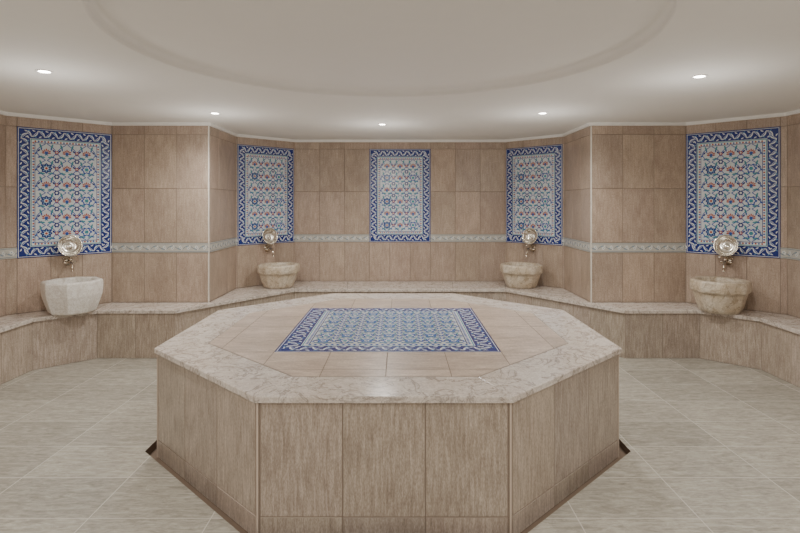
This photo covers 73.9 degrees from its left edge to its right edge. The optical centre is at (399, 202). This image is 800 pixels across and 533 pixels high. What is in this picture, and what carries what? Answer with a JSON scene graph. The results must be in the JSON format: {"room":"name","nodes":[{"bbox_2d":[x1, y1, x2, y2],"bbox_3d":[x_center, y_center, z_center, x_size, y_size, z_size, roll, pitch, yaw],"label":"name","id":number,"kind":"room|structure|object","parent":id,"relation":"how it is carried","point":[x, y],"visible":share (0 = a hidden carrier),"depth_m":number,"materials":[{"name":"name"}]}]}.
{"room":"spa","nodes":[
{"label":"spa","id":0,"kind":"room"},
{"bbox_2d":[0,115,5,316],"bbox_3d":[-3.915,0.345,2.010,0.111,2.510,6.424,0,0,0],"label":"wall","id":1,"kind":"structure","parent":0,"point":[2,117],"depth_m":5.18,"materials":[{"name":"tile"}]},
{"bbox_2d":[6,116,111,314],"bbox_3d":[-3.557,0.345,5.596,0.978,2.510,0.111,0,0,-45],"label":"wall","id":2,"kind":"structure","parent":0,"point":[24,276],"depth_m":5.36,"materials":[{"name":"tile"}]},
{"bbox_2d":[17,126,111,257],"bbox_3d":[-3.497,-0.105,5.585,0.010,1.310,0.860,0,0,45],"label":"tile panel","id":3,"kind":"object","parent":2,"relation":"attached to","point":[64,178],"visible":0.99,"depth_m":5.55,"materials":[{"name":"tile"}]},
{"bbox_2d":[58,235,82,255],"bbox_3d":[-3.440,0.443,5.543,0.094,0.222,0.228,0,0,43],"label":"bowl","id":4,"kind":"object","parent":3,"relation":"attached to","point":[68,245],"visible":1,"depth_m":5.56,"materials":[{"name":"silver metal"}]},
{"bbox_2d":[62,256,77,271],"bbox_3d":[-3.428,0.631,5.532,0.141,0.148,0.175,0,0,-45],"label":"brass faucet","id":5,"kind":"object","parent":2,"relation":"attached to","point":[67,260],"visible":1,"depth_m":5.53,"materials":[{"name":"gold metal"}]},
{"bbox_2d":[0,109,799,141],"bbox_3d":[-0.025,-0.873,3.148,7.684,0.034,8.697,0,0,0],"label":"trim","id":6,"kind":"structure","parent":2,"relation":"attached to","point":[794,112],"depth_m":5.87,"materials":[{"name":"white paint"}]},
{"bbox_2d":[112,126,235,302],"bbox_3d":[-2.651,0.345,6.376,1.082,2.510,0.972,0,0,0],"label":"tiled pillar","id":7,"kind":"structure","parent":0,"point":[174,187],"depth_m":5.90,"materials":[{"name":"tile"}]},
{"bbox_2d":[236,137,294,288],"bbox_3d":[-1.830,0.345,7.213,0.111,2.510,0.918,0,0,45],"label":"wall","id":8,"kind":"structure","parent":0,"point":[248,257],"depth_m":7.07,"materials":[{"name":"tile"}]},
{"bbox_2d":[237,144,293,245],"bbox_3d":[-1.796,-0.105,7.176,0.860,1.310,0.010,0,0,-45],"label":"tile panel","id":9,"kind":"object","parent":8,"relation":"attached to","point":[265,175],"visible":1,"depth_m":7.14,"materials":[{"name":"tile"}]},
{"bbox_2d":[263,228,277,244],"bbox_3d":[-1.747,0.443,7.127,0.094,0.222,0.228,0,0,43],"label":"bowl","id":10,"kind":"object","parent":9,"relation":"attached to","point":[270,236],"visible":1,"depth_m":7.15,"materials":[{"name":"silver metal"}]},
{"bbox_2d":[264,244,273,255],"bbox_3d":[-1.735,0.631,7.115,0.141,0.148,0.175,0,0,-45],"label":"brass faucet","id":11,"kind":"object","parent":8,"relation":"attached to","point":[267,248],"visible":1,"depth_m":7.11,"materials":[{"name":"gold metal"}]},
{"bbox_2d":[0,0,799,139],"bbox_3d":[0.000,-0.916,3.150,7.940,0.053,8.900,0,0,0],"label":"ceiling","id":12,"kind":"structure","parent":0,"point":[286,69],"depth_m":3.47,"materials":[{"name":"paint"}]},
{"bbox_2d":[35,69,53,73],"bbox_3d":[-2.400,-0.886,3.590,0.104,0.007,0.104,0,0,0],"label":"recessed light","id":13,"kind":"object","parent":12,"relation":"in","point":[36,70],"visible":1,"depth_m":3.59,"materials":[{"name":"white paint"}]},
{"bbox_2d":[691,74,707,78],"bbox_3d":[2.100,-0.886,3.730,0.104,0.007,0.104,0,0,0],"label":"recessed light","id":14,"kind":"object","parent":12,"relation":"in","point":[700,75],"visible":1,"depth_m":3.73,"materials":[{"name":"white paint"}]},
{"bbox_2d":[0,357,799,532],"bbox_3d":[0.000,1.625,3.150,7.940,0.050,8.900,0,0,0],"label":"floor","id":15,"kind":"structure","parent":0,"point":[706,446],"depth_m":3.28,"materials":[{"name":"tile"}]},
{"bbox_2d":[154,293,621,532],"bbox_3d":[-0.078,1.294,4.060,3.030,0.712,2.956,0,0,0],"label":"platform","id":16,"kind":"object","parent":15,"relation":"on","point":[335,412],"visible":1,"depth_m":2.85,"materials":[{"name":"stone"}]},
{"bbox_2d":[0,281,799,386],"bbox_3d":[-0.025,1.350,3.154,7.664,0.500,8.667,0,0,0],"label":"bench","id":17,"kind":"object","parent":15,"relation":"on","point":[765,341],"visible":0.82,"depth_m":5.48,"materials":[{"name":"stone"}]},
{"bbox_2d":[40,277,102,315],"bbox_3d":[-3.307,0.938,5.370,0.509,0.323,0.509,0,0,45],"label":"basin","id":18,"kind":"object","parent":17,"relation":"on","point":[68,296],"visible":1,"depth_m":5.20,"materials":[{"name":"white stone"}]},
{"bbox_2d":[257,262,299,288],"bbox_3d":[-1.588,0.950,6.968,0.519,0.300,0.519,0,0,-45],"label":"basin","id":19,"kind":"object","parent":17,"relation":"on","point":[273,275],"visible":1,"depth_m":6.78,"materials":[{"name":"beige stone"}]},
{"bbox_2d":[500,262,542,288],"bbox_3d":[1.588,0.950,6.968,0.519,0.300,0.519,0,0,45],"label":"basin","id":20,"kind":"object","parent":17,"relation":"on","point":[518,275],"visible":1,"depth_m":6.78,"materials":[{"name":"beige stone"}]},
{"bbox_2d":[690,276,751,314],"bbox_3d":[3.251,0.939,5.402,0.513,0.322,0.513,0,0,45],"label":"basin","id":21,"kind":"object","parent":17,"relation":"on","point":[712,294],"visible":1,"depth_m":5.23,"materials":[{"name":"beige stone"}]},
{"bbox_2d":[295,142,504,284],"bbox_3d":[0.000,0.345,7.545,2.964,2.510,0.111,0,0,0],"label":"wall","id":22,"kind":"structure","parent":0,"point":[332,243],"depth_m":7.50,"materials":[{"name":"tile"}]},
{"bbox_2d":[369,149,430,241],"bbox_3d":[0.000,-0.105,7.494,0.860,1.310,0.010,0,0,0],"label":"tile panel","id":23,"kind":"object","parent":22,"relation":"attached to","point":[399,179],"visible":1,"depth_m":7.49,"materials":[{"name":"tile"}]},
{"bbox_2d":[505,137,563,288],"bbox_3d":[1.833,0.345,7.210,0.918,2.510,0.111,0,0,45],"label":"wall","id":24,"kind":"structure","parent":0,"point":[551,257],"depth_m":7.07,"materials":[{"name":"tile"}]},
{"bbox_2d":[526,244,535,255],"bbox_3d":[1.735,0.631,7.115,0.141,0.148,0.175,0,0,45],"label":"brass faucet","id":25,"kind":"object","parent":24,"relation":"attached to","point":[532,248],"visible":1,"depth_m":7.11,"materials":[{"name":"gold metal"}]},
{"bbox_2d":[506,144,562,245],"bbox_3d":[1.796,-0.105,7.176,0.860,1.310,0.010,0,0,45],"label":"tile panel","id":26,"kind":"object","parent":24,"relation":"attached to","point":[534,175],"visible":1,"depth_m":7.14,"materials":[{"name":"tile"}]},
{"bbox_2d":[522,228,536,244],"bbox_3d":[1.746,0.443,7.127,0.228,0.222,0.094,0,0,43],"label":"bowl","id":27,"kind":"object","parent":26,"relation":"attached to","point":[529,236],"visible":1,"depth_m":7.15,"materials":[{"name":"silver metal"}]},
{"bbox_2d":[564,126,684,302],"bbox_3d":[2.638,0.345,6.376,1.058,2.510,0.972,0,0,0],"label":"tiled pillar","id":28,"kind":"structure","parent":0,"point":[624,186],"depth_m":5.90,"materials":[{"name":"tile"}]},
{"bbox_2d":[685,116,786,314],"bbox_3d":[3.521,0.345,5.607,0.940,2.510,0.111,0,0,45],"label":"wall","id":29,"kind":"structure","parent":0,"point":[767,276],"depth_m":5.43,"materials":[{"name":"tile"}]},
{"bbox_2d":[718,256,733,270],"bbox_3d":[3.392,0.631,5.543,0.141,0.148,0.175,0,0,45],"label":"brass faucet","id":30,"kind":"object","parent":29,"relation":"attached to","point":[727,260],"visible":1,"depth_m":5.54,"materials":[{"name":"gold metal"}]},
{"bbox_2d":[686,126,780,257],"bbox_3d":[3.472,-0.105,5.585,0.010,1.310,0.860,0,0,-45],"label":"tile panel","id":31,"kind":"object","parent":29,"relation":"attached to","point":[733,178],"visible":1,"depth_m":5.54,"materials":[{"name":"tile"}]},
{"bbox_2d":[713,235,737,255],"bbox_3d":[3.404,0.443,5.555,0.228,0.222,0.094,0,0,43],"label":"bowl","id":32,"kind":"object","parent":31,"relation":"attached to","point":[723,245],"visible":1,"depth_m":5.57,"materials":[{"name":"silver metal"}]},
{"bbox_2d":[787,113,799,318],"bbox_3d":[3.865,0.345,2.022,0.111,2.510,6.449,0,0,0],"label":"wall","id":33,"kind":"structure","parent":0,"point":[793,121],"depth_m":5.16,"materials":[{"name":"tile"}]}
]}

